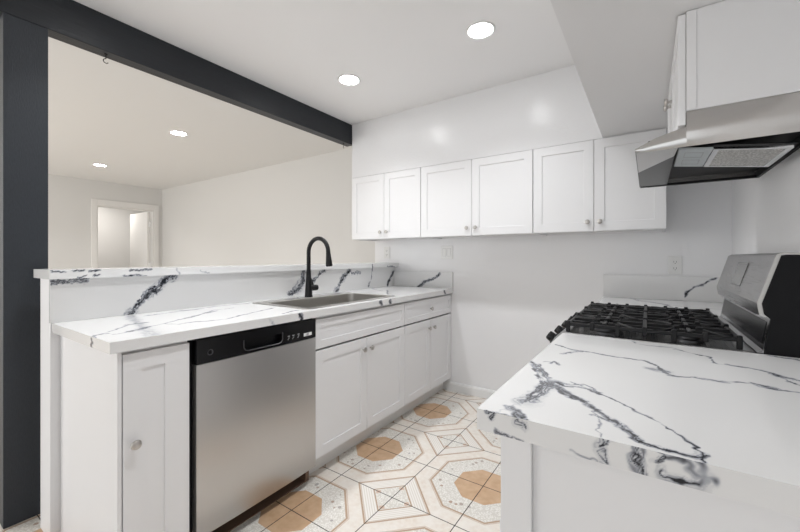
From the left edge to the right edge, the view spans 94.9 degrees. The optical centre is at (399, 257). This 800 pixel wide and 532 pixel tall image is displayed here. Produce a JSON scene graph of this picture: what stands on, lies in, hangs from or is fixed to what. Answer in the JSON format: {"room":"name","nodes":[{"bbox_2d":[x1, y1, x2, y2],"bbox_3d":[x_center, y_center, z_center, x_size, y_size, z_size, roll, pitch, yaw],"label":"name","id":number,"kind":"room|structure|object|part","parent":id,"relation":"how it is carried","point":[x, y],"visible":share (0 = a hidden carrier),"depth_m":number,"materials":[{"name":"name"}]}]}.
{"room":"kitchen","nodes":[
{"label":"kitchen","id":0,"kind":"room"},
{"bbox_2d":[48,174,161,268],"bbox_3d":[-6.234,-0.037,4.277,0.120,2.454,6.500,0,0,34],"label":"wall","id":1,"kind":"structure","parent":0,"point":[69,198],"depth_m":5.81,"materials":[{"name":"white paint"}]},
{"bbox_2d":[91,199,158,267],"bbox_3d":[-5.092,0.115,6.607,0.882,2.150,0.990,0,0,34],"label":"door","id":2,"kind":"structure","parent":1,"relation":"in","point":[140,224],"depth_m":6.74,"materials":[{"name":"white paint"}]},
{"bbox_2d":[98,207,149,267],"bbox_3d":[-5.582,-0.037,7.035,1.870,2.454,4.400,0,0,34],"label":"wall","id":3,"kind":"structure","parent":0,"point":[113,223],"depth_m":7.80,"materials":[{"name":"white paint"}]},
{"bbox_2d":[40,278,386,531],"bbox_3d":[-0.816,0.640,2.626,0.144,1.099,2.532,0,0,34],"label":"wall","id":4,"kind":"structure","parent":0,"point":[49,341],"depth_m":1.56,"materials":[{"name":"white paint"}]},
{"bbox_2d":[34,263,398,278],"bbox_3d":[-0.824,0.070,2.624,0.235,0.038,2.544,0,0,34],"label":"bar","id":5,"kind":"object","parent":4,"relation":"on","point":[69,273],"visible":0.97,"depth_m":1.92,"materials":[{"name":"white stone"}]},
{"bbox_2d":[49,267,394,322],"bbox_3d":[-0.763,0.182,2.591,0.017,0.186,2.532,0,0,34],"label":"backsplash","id":6,"kind":"structure","parent":4,"relation":"attached to","point":[75,299],"depth_m":1.99,"materials":[{"name":"white stone"}]},
{"bbox_2d":[0,389,500,531],"bbox_3d":[-2.229,1.215,2.594,12.600,0.050,8.200,0,0,34],"label":"floor","id":7,"kind":"structure","parent":0,"point":[431,468],"depth_m":1.92,"materials":[{"name":"tile"}]},
{"bbox_2d":[0,12,47,528],"bbox_3d":[-1.729,0.057,1.689,0.083,2.264,0.146,0,0,34],"label":"timber post","id":8,"kind":"object","parent":7,"relation":"on","point":[23,44],"visible":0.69,"depth_m":1.65,"materials":[{"name":"black wood"}]},
{"bbox_2d":[60,336,188,531],"bbox_3d":[-1.115,0.752,1.480,0.640,0.874,0.234,0,0,34],"label":"base cabinet","id":9,"kind":"object","parent":7,"relation":"on","point":[124,416],"visible":0.89,"depth_m":1.33,"materials":[{"name":"white paint"}]},
{"bbox_3d":[-1.190,0.752,1.397,0.610,0.874,0.013,0,0,34],"label":"panel","id":10,"kind":"part","parent":9,"relation":"part of","materials":[{"name":"white paint"}]},
{"bbox_3d":[-0.901,0.637,1.251,0.029,0.034,0.034,0,0,34],"label":"knob","id":11,"kind":"part","parent":9,"relation":"part of","materials":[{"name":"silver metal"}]},
{"bbox_3d":[-0.878,0.701,1.328,0.019,0.747,0.216,0,0,34],"label":"door","id":12,"kind":"part","parent":9,"relation":"part of","materials":[{"name":"white paint"}]},
{"bbox_2d":[187,318,315,531],"bbox_3d":[-0.866,0.750,1.839,0.605,0.870,0.632,0,0,34],"label":"dishwasher","id":13,"kind":"object","parent":7,"relation":"on","point":[252,392],"visible":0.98,"depth_m":1.60,"materials":[{"name":"silver metal"}]},
{"bbox_2d":[187,340,192,531],"bbox_3d":[-0.882,0.703,1.851,0.565,0.774,0.632,0,0,34],"label":"tub","id":14,"kind":"object","parent":13,"relation":"in","point":[190,342],"depth_m":1.44,"materials":[{"name":"black"}]},
{"bbox_3d":[-0.629,0.369,1.686,0.033,0.096,0.616,0,0,34],"label":"control panel","id":15,"kind":"part","parent":13,"relation":"part of","materials":[{"name":"black plastic"}]},
{"bbox_3d":[-0.618,0.383,1.671,0.006,0.052,0.208,0,0,34],"label":"handle","id":16,"kind":"part","parent":13,"relation":"part of","materials":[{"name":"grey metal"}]},
{"bbox_2d":[212,478,307,531],"bbox_3d":[-0.706,1.187,1.728,0.095,0.004,0.632,0,0,34],"label":"trim","id":17,"kind":"structure","parent":7,"relation":"on","point":[238,520],"depth_m":1.74,"materials":[{"name":"black plastic"}]},
{"bbox_2d":[298,471,308,480],"bbox_3d":[-0.533,1.143,1.980,0.096,0.084,0.022,0,0,34],"label":"wood block","id":18,"kind":"object","parent":17,"relation":"on","point":[305,476],"visible":0.29,"depth_m":1.95,"materials":[{"name":"brown wood"}]},
{"bbox_2d":[309,302,404,473],"bbox_3d":[-0.448,0.752,2.465,0.636,0.874,0.863,0,0,34],"label":"base cabinet","id":19,"kind":"object","parent":7,"relation":"on","point":[360,354],"visible":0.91,"depth_m":2.24,"materials":[{"name":"white paint"}]},
{"bbox_2d":[52,286,452,353],"bbox_3d":[-0.493,0.295,2.412,0.630,0.038,2.526,0,0,34],"label":"countertop","id":20,"kind":"structure","parent":19,"relation":"on","point":[116,334],"depth_m":1.61,"materials":[{"name":"white stone"}]},
{"bbox_2d":[305,236,332,296],"bbox_3d":[-0.540,0.063,2.502,0.247,0.415,0.099,0,0,34],"label":"tap","id":21,"kind":"object","parent":20,"relation":"on","point":[309,286],"visible":1,"depth_m":2.52,"materials":[{"name":"black metal"}]},
{"bbox_3d":[-0.601,0.209,2.565,0.059,0.041,0.041,0,0,-41],"label":"handle","id":22,"kind":"part","parent":21,"relation":"part of","materials":[{"name":"black metal"}]},
{"bbox_2d":[252,292,394,308],"bbox_3d":[-0.466,0.365,2.428,0.508,0.188,0.830,0,0,34],"label":"sink","id":23,"kind":"object","parent":20,"relation":"in","point":[332,299],"visible":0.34,"depth_m":2.53,"materials":[{"name":"silver metal"}]},
{"bbox_3d":[-0.336,0.787,2.130,0.019,0.575,0.429,0,0,34],"label":"door","id":24,"kind":"part","parent":19,"relation":"part of","materials":[{"name":"white paint"}]},
{"bbox_3d":[-0.215,0.410,2.308,0.019,0.157,0.860,0,0,34],"label":"false drawer","id":25,"kind":"part","parent":19,"relation":"part of","materials":[{"name":"white paint"}]},
{"bbox_3d":[-0.094,0.787,2.487,0.019,0.575,0.428,0,0,34],"label":"door","id":26,"kind":"part","parent":19,"relation":"part of","materials":[{"name":"white paint"}]},
{"bbox_2d":[396,294,450,418],"bbox_3d":[0.007,0.752,3.138,0.636,0.874,0.760,0,0,34],"label":"base cabinet","id":27,"kind":"object","parent":7,"relation":"on","point":[427,326],"visible":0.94,"depth_m":2.93,"materials":[{"name":"white paint"}]},
{"bbox_3d":[0.135,0.787,2.825,0.019,0.575,0.382,0,0,34],"label":"door","id":28,"kind":"part","parent":27,"relation":"part of","materials":[{"name":"white paint"}]},
{"bbox_3d":[0.238,0.410,2.979,0.019,0.157,0.753,0,0,34],"label":"drawer","id":29,"kind":"part","parent":27,"relation":"part of","materials":[{"name":"white paint"}]},
{"bbox_3d":[0.347,0.787,3.140,0.019,0.575,0.365,0,0,34],"label":"door","id":30,"kind":"part","parent":27,"relation":"part of","materials":[{"name":"white paint"}]},
{"bbox_2d":[500,436,799,531],"bbox_3d":[0.644,0.752,0.831,0.652,0.874,0.796,0,0,34],"label":"base cabinet","id":31,"kind":"object","parent":7,"relation":"on","point":[543,489],"visible":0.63,"depth_m":0.58,"materials":[{"name":"white paint"}]},
{"bbox_2d":[477,333,799,517],"bbox_3d":[0.640,0.295,0.826,0.654,0.038,0.813,0,0,34],"label":"countertop","id":32,"kind":"structure","parent":31,"relation":"on","point":[724,423],"depth_m":0.65,"materials":[{"name":"white stone"}]},
{"bbox_2d":[546,252,799,357],"bbox_3d":[1.047,0.587,1.503,0.721,1.204,0.763,0,0,34],"label":"gas range","id":33,"kind":"object","parent":7,"relation":"on","point":[760,313],"visible":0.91,"depth_m":1.23,"materials":[{"name":"black metal"}]},
{"bbox_3d":[0.597,0.313,1.439,0.046,0.048,0.046,0,0,34],"label":"knob","id":34,"kind":"part","parent":33,"relation":"part of","materials":[{"name":"black plastic"}]},
{"bbox_3d":[0.802,0.341,1.670,0.090,0.128,0.760,0,0,34],"label":"panel","id":35,"kind":"part","parent":33,"relation":"part of","materials":[{"name":"silver metal"}]},
{"bbox_3d":[0.682,0.313,1.566,0.046,0.048,0.046,0,0,34],"label":"knob","id":36,"kind":"part","parent":33,"relation":"part of","materials":[{"name":"black plastic"}]},
{"bbox_3d":[0.782,0.274,1.390,0.112,0.020,0.112,0,0,34],"label":"burner","id":37,"kind":"part","parent":33,"relation":"part of","materials":[{"name":"grey metal"}]},
{"bbox_2d":[564,322,756,353],"bbox_3d":[1.027,0.282,1.518,0.520,0.016,0.761,0,0,34],"label":"cooktop","id":38,"kind":"object","parent":33,"relation":"in","point":[749,345],"depth_m":1.25,"materials":[{"name":"black metal"}]},
{"bbox_3d":[0.983,0.274,1.255,0.090,0.020,0.090,0,0,34],"label":"burner","id":39,"kind":"part","parent":33,"relation":"part of","materials":[{"name":"grey metal"}]},
{"bbox_3d":[1.083,0.079,1.026,0.125,0.186,0.009,0,0,34],"label":"trim","id":40,"kind":"part","parent":33,"relation":"part of","materials":[{"name":"grey metal"}]},
{"bbox_3d":[1.085,0.141,1.019,0.116,0.298,0.002,0,0,34],"label":"plate","id":41,"kind":"part","parent":33,"relation":"part of","materials":[{"name":"black metal"}]},
{"bbox_3d":[1.512,0.752,2.115,0.653,0.874,0.769,0,0,34],"label":"base cabinet","id":42,"kind":"object","parent":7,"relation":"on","visible":0},
{"bbox_2d":[597,297,722,316],"bbox_3d":[1.524,0.295,2.109,0.681,0.038,0.768,0,0,34],"label":"countertop","id":43,"kind":"structure","parent":42,"relation":"on","point":[715,308],"depth_m":2.21,"materials":[{"name":"white stone"}]},
{"bbox_2d":[162,148,374,266],"bbox_3d":[-2.119,-0.037,5.345,5.500,2.454,0.120,0,0,34],"label":"wall","id":44,"kind":"structure","parent":0,"point":[269,215],"depth_m":5.08,"materials":[{"name":"white paint"}]},
{"bbox_2d":[48,0,574,189],"bbox_3d":[-2.229,-1.294,2.594,12.600,0.060,8.200,0,0,34],"label":"ceiling","id":45,"kind":"structure","parent":0,"point":[404,54],"depth_m":2.51,"materials":[{"name":"white paint"}]},
{"bbox_2d":[92,164,106,166],"bbox_3d":[-4.089,-1.260,5.003,0.160,0.008,0.160,0,0,34],"label":"recessed light","id":46,"kind":"object","parent":45,"relation":"in","point":[99,165],"visible":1,"depth_m":5.01,"materials":[{"name":"white"}]},
{"bbox_2d":[0,0,351,146],"bbox_3d":[-2.065,-1.170,1.192,0.084,0.188,5.660,0,0,34],"label":"timber beam","id":47,"kind":"structure","parent":45,"relation":"attached to","point":[71,22],"depth_m":2.14,"materials":[{"name":"black wood"}]},
{"bbox_2d":[169,130,187,135],"bbox_3d":[-2.245,-1.260,3.720,0.160,0.008,0.160,0,0,34],"label":"recessed light","id":48,"kind":"object","parent":45,"relation":"in","point":[174,132],"visible":1,"depth_m":3.72,"materials":[{"name":"white"}]},
{"bbox_2d":[338,74,359,84],"bbox_3d":[-0.361,-1.260,2.603,0.160,0.008,0.160,0,0,34],"label":"recessed light","id":49,"kind":"object","parent":45,"relation":"in","point":[346,79],"visible":1,"depth_m":2.60,"materials":[{"name":"white"}]},
{"bbox_2d":[466,21,494,38],"bbox_3d":[0.447,-1.260,2.037,0.160,0.008,0.160,0,0,34],"label":"recessed light","id":50,"kind":"object","parent":45,"relation":"in","point":[480,29],"visible":1,"depth_m":2.03,"materials":[{"name":"white plastic"}]},
{"bbox_2d":[352,65,667,177],"bbox_3d":[0.783,-1.009,2.861,2.751,0.509,0.352,0,0,34],"label":"soffit","id":51,"kind":"structure","parent":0,"point":[552,108],"depth_m":2.76,"materials":[{"name":"white paint"}]},
{"bbox_2d":[375,180,731,390],"bbox_3d":[2.003,-0.037,2.364,5.330,2.454,0.190,0,0,34],"label":"wall","id":52,"kind":"structure","parent":0,"point":[509,293],"depth_m":2.89,"materials":[{"name":"white paint"}]},
{"bbox_2d":[384,247,389,257],"bbox_3d":[-0.132,-0.050,3.687,0.072,0.115,0.008,0,0,34],"label":"wall outlet","id":53,"kind":"object","parent":52,"relation":"attached to","point":[386,249],"visible":1,"depth_m":3.68,"materials":[{"name":"white plastic"}]},
{"bbox_2d":[352,168,433,240],"bbox_3d":[-0.049,-0.460,3.402,0.757,0.584,0.386,0,0,34],"label":"upper cabinet","id":54,"kind":"object","parent":52,"relation":"attached to","point":[385,206],"visible":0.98,"depth_m":3.25,"materials":[{"name":"white paint"}]},
{"bbox_3d":[-0.294,-0.460,3.378,0.375,0.580,0.019,0,0,34],"label":"door","id":55,"kind":"part","parent":54,"relation":"part of","materials":[{"name":"white paint"}]},
{"bbox_3d":[0.019,-0.460,3.166,0.374,0.580,0.019,0,0,34],"label":"door","id":56,"kind":"part","parent":54,"relation":"part of","materials":[{"name":"white paint"}]},
{"bbox_2d":[394,271,452,288],"bbox_3d":[0.209,0.203,3.450,0.629,0.146,0.019,0,0,34],"label":"backsplash","id":57,"kind":"structure","parent":52,"relation":"attached to","point":[401,278],"depth_m":3.43,"materials":[{"name":"white stone"}]},
{"bbox_2d":[441,246,452,258],"bbox_3d":[0.422,-0.048,3.312,0.120,0.120,0.008,0,0,34],"label":"switch plate","id":58,"kind":"object","parent":52,"relation":"attached to","point":[446,251],"visible":1,"depth_m":3.31,"materials":[{"name":"white plastic"}]},
{"bbox_2d":[443,381,495,398],"bbox_3d":[0.940,1.150,2.959,1.322,0.078,0.014,0,0,34],"label":"baseboard","id":59,"kind":"structure","parent":52,"relation":"attached to","point":[447,385],"depth_m":3.19,"materials":[{"name":"white paint"}]},
{"bbox_2d":[421,150,542,238],"bbox_3d":[0.640,-0.460,2.936,0.905,0.584,0.386,0,0,34],"label":"upper cabinet","id":60,"kind":"object","parent":52,"relation":"attached to","point":[492,196],"visible":0.99,"depth_m":2.77,"materials":[{"name":"white paint"}]},
{"bbox_3d":[0.364,-0.460,2.933,0.449,0.580,0.019,0,0,34],"label":"door","id":61,"kind":"part","parent":60,"relation":"part of","materials":[{"name":"white paint"}]},
{"bbox_3d":[0.739,-0.460,2.680,0.448,0.580,0.019,0,0,34],"label":"door","id":62,"kind":"part","parent":60,"relation":"part of","materials":[{"name":"white paint"}]},
{"bbox_2d":[533,128,666,235],"bbox_3d":[1.327,-0.460,2.472,0.751,0.584,0.386,0,0,34],"label":"upper cabinet","id":63,"kind":"object","parent":52,"relation":"attached to","point":[590,187],"visible":0.98,"depth_m":2.34,"materials":[{"name":"white paint"}]},
{"bbox_3d":[1.083,-0.460,2.447,0.372,0.580,0.019,0,0,34],"label":"door","id":64,"kind":"part","parent":63,"relation":"part of","materials":[{"name":"white paint"}]},
{"bbox_3d":[1.394,-0.460,2.237,0.371,0.580,0.019,0,0,34],"label":"door","id":65,"kind":"part","parent":63,"relation":"part of","materials":[{"name":"white paint"}]},
{"bbox_2d":[603,275,723,302],"bbox_3d":[1.731,0.198,2.421,0.684,0.155,0.019,0,0,34],"label":"backsplash","id":66,"kind":"structure","parent":52,"relation":"attached to","point":[682,288],"depth_m":2.41,"materials":[{"name":"white stone"}]},
{"bbox_2d":[668,256,681,273],"bbox_3d":[1.790,0.049,2.388,0.072,0.115,0.008,0,0,34],"label":"wall outlet","id":67,"kind":"object","parent":52,"relation":"attached to","point":[674,262],"visible":1,"depth_m":2.39,"materials":[{"name":"white plastic"}]},
{"bbox_2d":[672,266,677,270],"bbox_3d":[1.789,0.070,2.385,0.034,0.029,0.002,0,0,34],"label":"socket","id":68,"kind":"object","parent":67,"relation":"attached to","point":[674,268],"depth_m":2.39,"materials":[{"name":"grey plastic"}]},
{"bbox_2d":[550,0,724,136],"bbox_3d":[-0.039,-1.011,-0.196,0.634,0.505,5.632,0,0,34],"label":"ceiling","id":69,"kind":"structure","parent":0,"point":[621,51],"depth_m":1.36,"materials":[{"name":"white paint"}]},
{"bbox_2d":[732,148,799,253],"bbox_3d":[0.385,-0.037,-0.270,0.150,2.454,5.984,0,0,34],"label":"wall","id":70,"kind":"structure","parent":0,"point":[765,208],"depth_m":1.46,"materials":[{"name":"white paint"}]},
{"bbox_2d":[663,0,799,132],"bbox_3d":[1.190,-0.584,1.363,0.344,0.347,0.738,0,0,34],"label":"upper cabinet","id":71,"kind":"object","parent":70,"relation":"attached to","point":[726,52],"visible":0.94,"depth_m":1.07,"materials":[{"name":"white paint"}]},
{"bbox_3d":[1.076,-0.605,1.478,0.026,0.030,0.030,0,0,34],"label":"knob","id":72,"kind":"part","parent":71,"relation":"part of","materials":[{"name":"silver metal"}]},
{"bbox_3d":[1.043,-0.605,1.429,0.026,0.030,0.030,0,0,34],"label":"knob","id":73,"kind":"part","parent":71,"relation":"part of","materials":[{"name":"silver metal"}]},
{"bbox_3d":[1.181,-0.581,1.593,0.019,0.342,0.364,0,0,34],"label":"door","id":74,"kind":"part","parent":71,"relation":"part of","materials":[{"name":"white paint"}]},
{"bbox_3d":[0.976,-0.581,1.289,0.019,0.342,0.364,0,0,34],"label":"door","id":75,"kind":"part","parent":71,"relation":"part of","materials":[{"name":"white paint"}]},
{"bbox_2d":[635,92,799,187],"bbox_3d":[1.153,-0.384,1.385,0.430,0.133,0.745,0,0,34],"label":"range hood","id":76,"kind":"object","parent":71,"relation":"attached to","point":[746,139],"visible":1,"depth_m":1.15,"materials":[{"name":"silver metal"}]},
{"bbox_2d":[674,147,712,166],"bbox_3d":[1.028,-0.352,1.295,0.087,0.018,0.273,0,0,34],"label":"lamp","id":77,"kind":"object","parent":76,"relation":"on","point":[684,156],"depth_m":1.27,"materials":[{"name":"grey"}]},
{"bbox_2d":[672,142,798,164],"bbox_3d":[1.102,-0.348,1.245,0.280,0.042,0.297,0,0,34],"label":"filter","id":78,"kind":"object","parent":76,"relation":"on","point":[719,153],"depth_m":1.19,"materials":[{"name":"grey metal"}]}
]}

